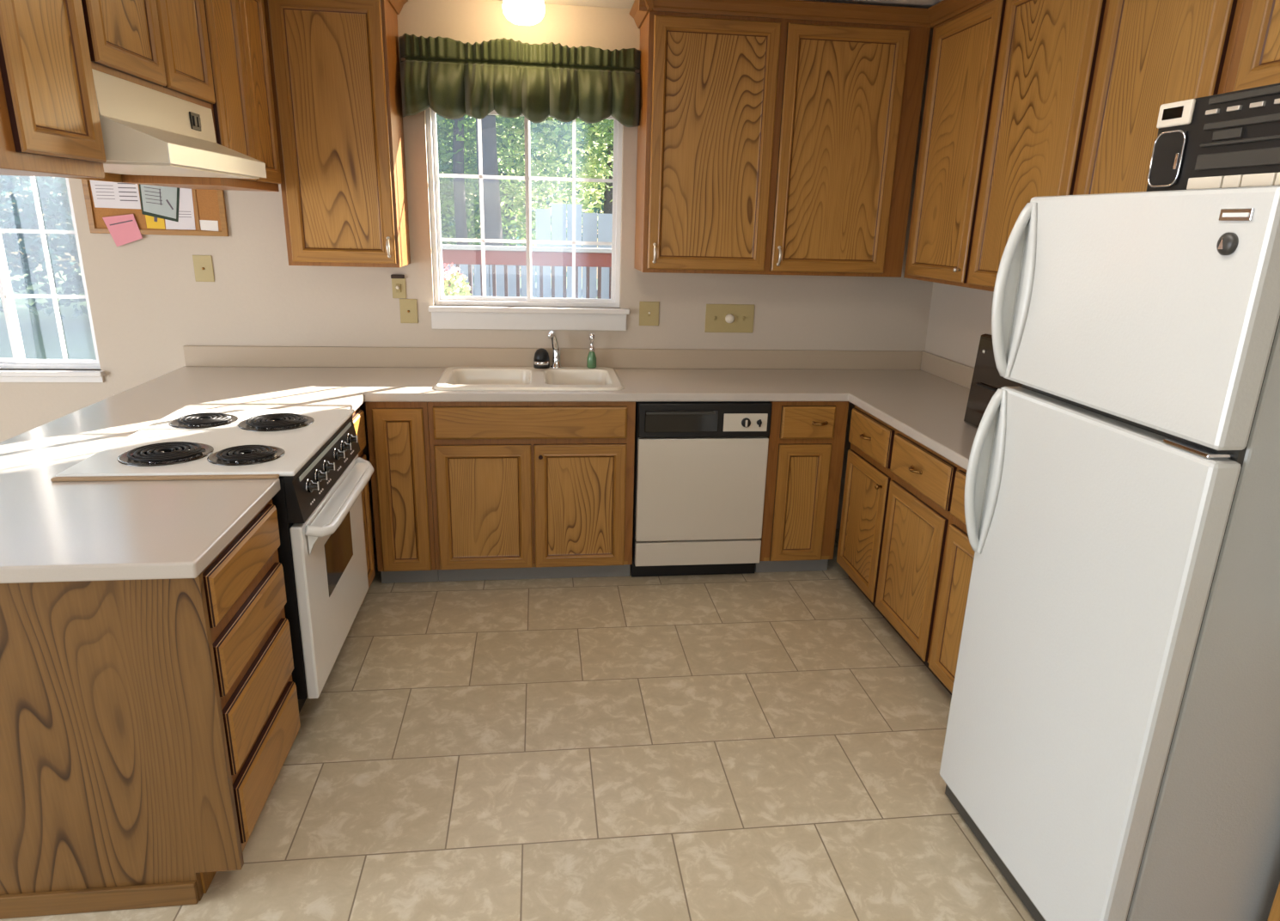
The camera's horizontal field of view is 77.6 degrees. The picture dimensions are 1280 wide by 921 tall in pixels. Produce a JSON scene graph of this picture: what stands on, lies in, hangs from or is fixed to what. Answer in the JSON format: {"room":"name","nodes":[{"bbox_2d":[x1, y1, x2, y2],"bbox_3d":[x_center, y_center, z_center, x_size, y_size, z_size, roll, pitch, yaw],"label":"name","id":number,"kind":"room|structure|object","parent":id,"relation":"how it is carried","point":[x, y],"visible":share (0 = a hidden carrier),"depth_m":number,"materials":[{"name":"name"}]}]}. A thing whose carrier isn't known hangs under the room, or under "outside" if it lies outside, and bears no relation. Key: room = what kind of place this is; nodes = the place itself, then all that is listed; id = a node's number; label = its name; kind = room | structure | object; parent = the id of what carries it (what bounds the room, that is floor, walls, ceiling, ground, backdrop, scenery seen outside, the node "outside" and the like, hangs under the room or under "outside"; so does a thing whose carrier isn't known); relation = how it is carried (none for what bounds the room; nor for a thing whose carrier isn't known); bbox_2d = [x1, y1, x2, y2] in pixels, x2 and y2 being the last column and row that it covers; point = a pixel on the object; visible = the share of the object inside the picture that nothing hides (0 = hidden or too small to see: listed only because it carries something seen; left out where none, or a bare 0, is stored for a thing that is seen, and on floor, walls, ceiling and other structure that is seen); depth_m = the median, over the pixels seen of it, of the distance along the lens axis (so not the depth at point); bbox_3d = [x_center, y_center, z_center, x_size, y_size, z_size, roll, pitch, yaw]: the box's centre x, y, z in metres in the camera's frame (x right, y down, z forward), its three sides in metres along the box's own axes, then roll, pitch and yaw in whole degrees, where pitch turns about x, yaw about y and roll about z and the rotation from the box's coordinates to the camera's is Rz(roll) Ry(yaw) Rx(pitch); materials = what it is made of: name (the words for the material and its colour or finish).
{"room":"kitchen","nodes":[
{"label":"kitchen","id":0,"kind":"room"},
{"bbox_2d":[0,0,933,538],"bbox_3d":[-1.564,-0.832,3.866,6.223,2.560,0.140,-1,17,-7],"label":"wall","id":1,"kind":"structure","parent":0,"point":[147,302],"depth_m":3.81,"materials":[{"name":"beige paint"}]},
{"bbox_2d":[0,176,105,382],"bbox_3d":[-3.029,-1.007,3.593,0.992,1.305,0.160,-1,17,-7],"label":"window","id":2,"kind":"structure","parent":1,"relation":"in","point":[19,361],"depth_m":3.73,"materials":[{"name":"white plastic"}]},
{"bbox_2d":[81,179,229,236],"bbox_3d":[-2.189,-1.246,3.578,0.590,0.445,0.016,-1,17,-7],"label":"bulletin board","id":3,"kind":"object","parent":1,"relation":"attached to","point":[208,204],"visible":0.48,"depth_m":3.62,"materials":[{"name":"brown wood"}]},
{"bbox_2d":[89,179,140,208],"bbox_3d":[-2.353,-1.218,3.564,0.199,0.170,0.001,-1,17,-7],"label":"paper note","id":4,"kind":"object","parent":3,"relation":"attached to","point":[106,194],"visible":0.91,"depth_m":3.57,"materials":[{"name":"white paper"}]},
{"bbox_2d":[102,213,142,246],"bbox_3d":[-2.345,-1.043,3.609,0.158,0.145,0.001,-1,17,-7],"label":"paper note","id":5,"kind":"object","parent":3,"relation":"attached to","point":[124,229],"visible":1,"depth_m":3.61,"materials":[{"name":"pink paper"}]},
{"bbox_2d":[145,214,165,229],"bbox_3d":[-2.207,-1.098,3.619,0.079,0.086,0.001,-1,17,-7],"label":"paper note","id":6,"kind":"object","parent":3,"relation":"attached to","point":[152,222],"visible":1,"depth_m":3.62,"materials":[{"name":"yellow paper"}]},
{"bbox_2d":[140,183,176,219],"bbox_3d":[-2.163,-1.196,3.593,0.166,0.198,0.001,-1,17,-7],"label":"paper note","id":7,"kind":"object","parent":3,"relation":"attached to","point":[156,199],"visible":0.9,"depth_m":3.60,"materials":[{"name":"white paper"}]},
{"bbox_2d":[138,183,179,221],"bbox_3d":[-2.162,-1.185,3.598,0.184,0.202,0.001,-1,17,-7],"label":"paper note","id":8,"kind":"object","parent":3,"relation":"attached to","point":[178,188],"visible":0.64,"depth_m":3.61,"materials":[{"name":"black paper"}]},
{"bbox_2d":[164,188,195,229],"bbox_3d":[-2.096,-1.170,3.612,0.134,0.235,0.001,-1,17,-7],"label":"paper note","id":9,"kind":"object","parent":3,"relation":"attached to","point":[186,221],"visible":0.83,"depth_m":3.63,"materials":[{"name":"white paper"}]},
{"bbox_2d":[199,219,218,231],"bbox_3d":[-1.978,-1.078,3.655,0.079,0.049,0.001,-1,17,-7],"label":"paper note","id":10,"kind":"object","parent":3,"relation":"attached to","point":[204,224],"visible":1,"depth_m":3.65,"materials":[{"name":"white paper"}]},
{"bbox_2d":[192,255,214,281],"bbox_3d":[-2.034,-0.894,3.707,0.084,0.121,0.012,-1,17,-7],"label":"wall plate","id":11,"kind":"object","parent":1,"relation":"attached to","point":[203,265],"visible":1,"depth_m":3.71,"materials":[{"name":"beige plastic"}]},
{"bbox_2d":[263,0,410,267],"bbox_3d":[-1.268,-1.429,3.450,0.518,1.131,0.376,-1,17,-7],"label":"upper cabinet","id":12,"kind":"object","parent":1,"relation":"attached to","point":[335,65],"visible":1,"depth_m":3.32,"materials":[{"name":"brown wood"}]},
{"bbox_2d":[390,274,406,298],"bbox_3d":[-1.162,-0.837,3.830,0.064,0.112,0.023,-1,17,-7],"label":"wall plate","id":13,"kind":"object","parent":1,"relation":"attached to","point":[398,281],"visible":1,"depth_m":3.83,"materials":[{"name":"beige plastic"}]},
{"bbox_2d":[399,298,418,323],"bbox_3d":[-1.126,-0.727,3.874,0.083,0.116,0.012,-1,17,-7],"label":"wall plate","id":14,"kind":"object","parent":1,"relation":"attached to","point":[408,307],"visible":1,"depth_m":3.87,"materials":[{"name":"beige plastic"}]},
{"bbox_2d":[398,33,639,127],"bbox_3d":[-0.524,-1.689,3.548,1.085,0.340,0.207,-1,17,-7],"label":"window valance","id":15,"kind":"object","parent":1,"relation":"attached to","point":[455,79],"visible":1,"depth_m":3.52,"materials":[{"name":"green fabric"}]},
{"bbox_2d":[425,107,629,330],"bbox_3d":[-0.535,-1.161,3.864,0.980,1.035,0.165,-1,17,-7],"label":"window","id":16,"kind":"structure","parent":1,"relation":"in","point":[587,318],"depth_m":3.92,"materials":[{"name":"white plastic"}]},
{"bbox_2d":[182,345,974,388],"bbox_3d":[-0.196,-0.216,3.035,3.727,0.099,2.124,-1,17,-7],"label":"backsplash","id":17,"kind":"structure","parent":1,"relation":"attached to","point":[195,356],"depth_m":3.99,"materials":[{"name":"laminate"}]},
{"bbox_2d":[639,301,659,325],"bbox_3d":[0.047,-0.740,4.018,0.101,0.121,0.018,-1,17,-7],"label":"light switch","id":18,"kind":"object","parent":1,"relation":"attached to","point":[649,311],"visible":1,"depth_m":4.02,"materials":[{"name":"beige plastic"}]},
{"bbox_2d":[704,304,754,332],"bbox_3d":[0.455,-0.728,4.069,0.252,0.142,0.026,-1,17,-7],"label":"dimmer switch","id":19,"kind":"object","parent":1,"relation":"attached to","point":[719,318],"visible":1,"depth_m":4.06,"materials":[{"name":"beige plastic"}]},
{"bbox_2d":[629,0,930,277],"bbox_3d":[0.602,-1.448,3.685,1.295,1.131,0.376,-1,17,-7],"label":"upper cabinet","id":20,"kind":"object","parent":1,"relation":"attached to","point":[775,137],"visible":0.98,"depth_m":3.54,"materials":[{"name":"brown wood"}]},
{"bbox_2d":[0,528,1035,920],"bbox_3d":[-1.187,1.410,1.045,6.523,0.100,6.900,-1,17,-7],"label":"floor","id":21,"kind":"structure","parent":0,"point":[756,746],"depth_m":2.48,"materials":[{"name":"tile"}]},
{"bbox_2d":[0,498,300,919],"bbox_3d":[-1.313,0.593,2.066,0.644,0.874,0.559,-1,17,-7],"label":"base cabinet","id":22,"kind":"object","parent":21,"relation":"on","point":[148,728],"visible":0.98,"depth_m":1.85,"materials":[{"name":"brown wood"}]},
{"bbox_2d":[50,408,373,713],"bbox_3d":[-1.312,0.362,2.714,0.704,0.943,0.806,-1,17,-7],"label":"electric range","id":23,"kind":"object","parent":21,"relation":"on","point":[319,468],"visible":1,"depth_m":2.48,"materials":[{"name":"white metal"}]},
{"bbox_2d":[55,408,354,476],"bbox_3d":[-1.337,-0.071,2.589,0.625,0.014,0.788,-1,17,-7],"label":"cooktop","id":24,"kind":"object","parent":23,"relation":"in","point":[279,442],"depth_m":2.47,"materials":[{"name":"white metal"}]},
{"bbox_2d":[352,406,375,605],"bbox_3d":[-1.438,0.229,3.271,0.584,0.873,0.360,-1,17,-7],"label":"base cabinet","id":25,"kind":"object","parent":21,"relation":"on","point":[358,416],"visible":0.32,"depth_m":3.40,"materials":[{"name":"brown wood"}]},
{"bbox_2d":[365,402,438,583],"bbox_3d":[-1.085,0.084,3.787,0.255,0.873,0.612,-1,17,-7],"label":"base cabinet","id":26,"kind":"object","parent":21,"relation":"on","point":[399,435],"visible":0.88,"depth_m":3.50,"materials":[{"name":"brown wood"}]},
{"bbox_2d":[427,401,635,581],"bbox_3d":[-0.509,0.082,3.847,0.899,0.873,0.638,-1,17,-7],"label":"base cabinet","id":27,"kind":"object","parent":21,"relation":"on","point":[545,489],"visible":0.98,"depth_m":3.57,"materials":[{"name":"brown wood"}]},
{"bbox_2d":[0,345,977,583],"bbox_3d":[-0.189,-0.162,2.922,3.742,0.137,2.372,-1,17,-7],"label":"countertop","id":28,"kind":"structure","parent":27,"relation":"on","point":[60,531],"depth_m":3.25,"materials":[{"name":"beige laminate"}]},
{"bbox_2d":[433,366,623,390],"bbox_3d":[-0.515,-0.308,3.760,0.837,0.180,0.538,-1,17,-7],"label":"sink","id":29,"kind":"object","parent":28,"relation":"in","point":[453,378],"visible":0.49,"depth_m":3.89,"materials":[{"name":"white ceramic"}]},
{"bbox_2d":[533,347,549,368],"bbox_3d":[-0.489,-0.509,3.954,0.081,0.094,0.081,-1,17,-7],"label":"scrub brush","id":30,"kind":"object","parent":29,"relation":"on","point":[541,360],"visible":1,"depth_m":3.93,"materials":[{"name":"black plastic"}]},
{"bbox_2d":[586,333,596,368],"bbox_3d":[-0.243,-0.547,3.968,0.048,0.172,0.061,9,18,22],"label":"soap dispenser","id":31,"kind":"object","parent":29,"relation":"on","point":[591,359],"visible":1,"depth_m":3.97,"materials":[{"name":"green plastic"}]},
{"bbox_2d":[548,329,562,368],"bbox_3d":[-0.413,-0.542,3.891,0.066,0.198,0.177,0,17,-4],"label":"faucet","id":32,"kind":"object","parent":28,"relation":"on","point":[556,350],"visible":1,"depth_m":3.94,"materials":[{"name":"silver metal"}]},
{"bbox_2d":[963,333,1022,428],"bbox_3d":[1.404,-0.262,2.894,0.252,0.348,0.360,-1,17,-7],"label":"countertop appliance","id":33,"kind":"object","parent":28,"relation":"on","point":[986,380],"visible":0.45,"depth_m":2.97,"materials":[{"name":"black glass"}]},
{"bbox_2d":[631,401,772,577],"bbox_3d":[0.247,0.080,3.926,0.606,0.871,0.632,-1,17,-7],"label":"dishwasher","id":34,"kind":"object","parent":21,"relation":"on","point":[700,466],"visible":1,"depth_m":3.64,"materials":[{"name":"white metal"}]},
{"bbox_2d":[755,401,848,572],"bbox_3d":[0.733,0.070,4.000,0.364,0.873,0.645,-1,17,-7],"label":"base cabinet","id":35,"kind":"object","parent":21,"relation":"on","point":[807,439],"visible":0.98,"depth_m":3.72,"materials":[{"name":"brown wood"}]},
{"bbox_2d":[836,405,898,621],"bbox_3d":[1.267,0.215,3.565,0.655,0.873,0.462,-1,17,-7],"label":"base cabinet","id":36,"kind":"object","parent":21,"relation":"on","point":[868,475],"visible":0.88,"depth_m":3.49,"materials":[{"name":"brown wood"}]},
{"bbox_2d":[875,430,959,684],"bbox_3d":[1.326,0.351,3.113,0.655,0.873,0.487,-1,17,-7],"label":"base cabinet","id":37,"kind":"object","parent":21,"relation":"on","point":[918,517],"visible":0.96,"depth_m":3.03,"materials":[{"name":"brown wood"}]},
{"bbox_2d":[928,466,974,694],"bbox_3d":[1.388,0.498,2.629,0.655,0.873,0.530,-1,17,-7],"label":"base cabinet","id":38,"kind":"object","parent":21,"relation":"on","point":[960,554],"visible":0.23,"depth_m":2.75,"materials":[{"name":"brown wood"}]},
{"bbox_2d":[939,185,1279,920],"bbox_3d":[1.324,0.279,1.885,0.862,1.714,0.688,-1,17,-7],"label":"refrigerator","id":39,"kind":"object","parent":21,"relation":"on","point":[1112,743],"visible":1,"depth_m":1.66,"materials":[{"name":"metal"}]},
{"bbox_2d":[1145,82,1279,191],"bbox_3d":[1.220,-0.593,1.487,0.270,0.176,0.402,-1,17,-7],"label":"stereo","id":40,"kind":"object","parent":39,"relation":"on","point":[1230,139],"visible":0.94,"depth_m":1.50,"materials":[{"name":"black plastic"}]},
{"bbox_2d":[1267,881,1279,920],"bbox_3d":[1.623,0.845,1.412,0.525,0.917,0.565,-1,17,-7],"label":"base cabinet","id":41,"kind":"object","parent":21,"relation":"on","point":[1274,915],"visible":1,"depth_m":1.68,"materials":[{"name":"brown wood"}]},
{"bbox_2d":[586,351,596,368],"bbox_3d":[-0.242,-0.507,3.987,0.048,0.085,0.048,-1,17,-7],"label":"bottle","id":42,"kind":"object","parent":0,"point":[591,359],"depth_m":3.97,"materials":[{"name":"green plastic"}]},
{"bbox_2d":[490,0,943,8],"bbox_3d":[-1.117,-1.137,0.283,6.523,0.100,6.900,-1,17,-7],"label":"ceiling","id":43,"kind":"structure","parent":0,"point":[606,3],"depth_m":3.46,"materials":[{"name":"paint"}]},
{"bbox_2d":[0,0,106,178],"bbox_3d":[-1.433,-1.025,1.580,0.375,0.842,0.597,-1,17,-7],"label":"upper cabinet","id":44,"kind":"object","parent":43,"relation":"attached to","point":[50,122],"visible":1,"depth_m":1.75,"materials":[{"name":"brown wood"}]},
{"bbox_2d":[60,0,215,182],"bbox_3d":[-1.522,-1.228,2.229,0.385,0.829,0.771,-1,17,-7],"label":"upper cabinet","id":45,"kind":"object","parent":43,"relation":"attached to","point":[161,45],"visible":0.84,"depth_m":2.24,"materials":[{"name":"brown wood"}]},
{"bbox_2d":[121,0,281,191],"bbox_3d":[-1.603,-1.432,2.903,0.375,0.829,0.645,-1,17,-7],"label":"upper cabinet","id":46,"kind":"object","parent":43,"relation":"attached to","point":[243,112],"visible":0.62,"depth_m":2.89,"materials":[{"name":"brown wood"}]},
{"bbox_2d":[91,68,266,178],"bbox_3d":[-1.460,-0.959,2.319,0.454,0.217,0.754,-1,17,-7],"label":"range hood","id":47,"kind":"object","parent":46,"relation":"attached to","point":[145,131],"visible":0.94,"depth_m":2.18,"materials":[{"name":"white metal"}]},
{"bbox_2d":[188,111,201,131],"bbox_3d":[-1.406,-1.072,2.517,0.005,0.050,0.070,-1,17,-7],"label":"switch plate","id":48,"kind":"object","parent":47,"relation":"attached to","point":[195,124],"depth_m":2.50,"materials":[{"name":"grey plastic"}]},
{"bbox_2d":[502,0,544,25],"bbox_3d":[-0.485,-1.901,3.323,0.176,0.144,0.176,-1,17,-7],"label":"ceiling light","id":49,"kind":"object","parent":43,"relation":"attached to","point":[520,12],"visible":1,"depth_m":3.28,"materials":[{"name":"white glass"}]},
{"bbox_2d":[924,282,993,367],"bbox_3d":[1.986,0.084,1.126,0.120,2.560,6.740,-1,17,-7],"label":"wall","id":50,"kind":"structure","parent":0,"point":[958,318],"depth_m":3.92,"materials":[{"name":"white paint"}]},
{"bbox_2d":[903,0,1007,287],"bbox_3d":[1.439,-1.331,3.370,0.375,1.131,0.620,-1,17,-7],"label":"upper cabinet","id":51,"kind":"object","parent":50,"relation":"attached to","point":[967,37],"visible":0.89,"depth_m":3.29,"materials":[{"name":"brown wood"}]},
{"bbox_2d":[968,0,1244,292],"bbox_3d":[1.545,-1.084,2.552,0.375,1.131,1.100,-1,17,-7],"label":"upper cabinet","id":52,"kind":"object","parent":50,"relation":"attached to","point":[1081,86],"visible":0.41,"depth_m":2.50,"materials":[{"name":"brown wood"}]},
{"bbox_2d":[1225,0,1279,92],"bbox_3d":[1.677,-1.044,1.501,0.375,0.599,0.950,-1,17,-7],"label":"upper cabinet","id":53,"kind":"object","parent":50,"relation":"attached to","point":[1255,62],"visible":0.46,"depth_m":1.90,"materials":[{"name":"brown wood"}]},
{"label":"outside","id":54,"kind":"structure","parent":0,"visible":0},
{"bbox_2d":[0,268,597,359],"bbox_3d":[-3.088,-2.104,11.790,24.000,0.180,15.700,-1,17,-7],"label":"lawn","id":55,"kind":"structure","parent":54,"point":[39,331],"depth_m":9.05,"materials":[{"name":"green plant"}]},
{"bbox_2d":[0,176,57,268],"bbox_3d":[-9.209,-3.854,9.073,4.605,4.423,1.961,0,17,-5],"label":"tree","id":56,"kind":"object","parent":55,"relation":"on","point":[27,180],"visible":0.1,"depth_m":9.57,"materials":[{"name":"green plant"}]},
{"bbox_2d":[0,176,79,265],"bbox_3d":[-9.534,-5.967,14.372,8.408,5.420,2.168,-1,17,-7],"label":"tree","id":57,"kind":"object","parent":55,"relation":"on","point":[64,191],"visible":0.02,"depth_m":14.53,"materials":[{"name":"green plant"}]},
{"bbox_2d":[0,175,88,320],"bbox_3d":[-6.353,-3.570,9.078,4.766,4.019,2.005,1,17,-2],"label":"tree","id":58,"kind":"object","parent":55,"relation":"on","point":[24,218],"visible":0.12,"depth_m":9.00,"materials":[{"name":"green plant"}]},
{"bbox_2d":[442,262,472,296],"bbox_3d":[-1.059,-0.580,4.586,0.240,1.129,0.240,-1,17,-7],"label":"flowering plant","id":59,"kind":"object","parent":55,"relation":"on","point":[454,284],"visible":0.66,"depth_m":4.42,"materials":[{"name":"green plant"}]},
{"bbox_2d":[435,113,481,273],"bbox_3d":[-2.399,-4.370,10.386,2.857,5.006,1.557,7,17,17],"label":"tree","id":60,"kind":"object","parent":55,"relation":"on","point":[460,229],"visible":0.14,"depth_m":9.97,"materials":[{"name":"green plant"}]},
{"bbox_2d":[436,113,568,282],"bbox_3d":[-3.208,-4.189,11.439,4.538,4.015,1.920,-1,17,-7],"label":"tree","id":61,"kind":"object","parent":55,"relation":"on","point":[504,221],"visible":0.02,"depth_m":11.43,"materials":[{"name":"green plant"}]},
{"bbox_2d":[440,117,606,277],"bbox_3d":[-2.491,-5.697,14.816,7.310,5.011,2.231,-1,17,-7],"label":"tree","id":62,"kind":"object","parent":55,"relation":"on","point":[595,210],"visible":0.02,"depth_m":14.86,"materials":[{"name":"green plant"}]},
{"bbox_2d":[435,112,613,296],"bbox_3d":[-1.936,-4.479,9.916,3.740,5.505,2.873,11,19,28],"label":"tree","id":63,"kind":"object","parent":55,"relation":"on","point":[492,215],"visible":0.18,"depth_m":9.77,"materials":[{"name":"green plant"}]},
{"bbox_2d":[441,244,611,298],"bbox_3d":[-0.954,-1.271,6.906,5.340,1.129,0.140,-1,17,-7],"label":"deck railing","id":64,"kind":"object","parent":55,"relation":"on","point":[458,254],"visible":0.13,"depth_m":6.76,"materials":[{"name":"wood"}]},
{"bbox_2d":[442,203,612,298],"bbox_3d":[-0.995,-2.163,8.963,5.730,1.659,0.110,-1,17,-7],"label":"fence","id":65,"kind":"object","parent":55,"relation":"on","point":[558,210],"visible":0.12,"depth_m":8.89,"materials":[{"name":"grey wood"}]},
{"bbox_2d":[463,115,613,245],"bbox_3d":[-0.414,-4.238,11.001,4.190,4.508,2.433,-1,17,-7],"label":"tree","id":66,"kind":"object","parent":55,"relation":"on","point":[588,168],"visible":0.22,"depth_m":10.94,"materials":[{"name":"green plant"}]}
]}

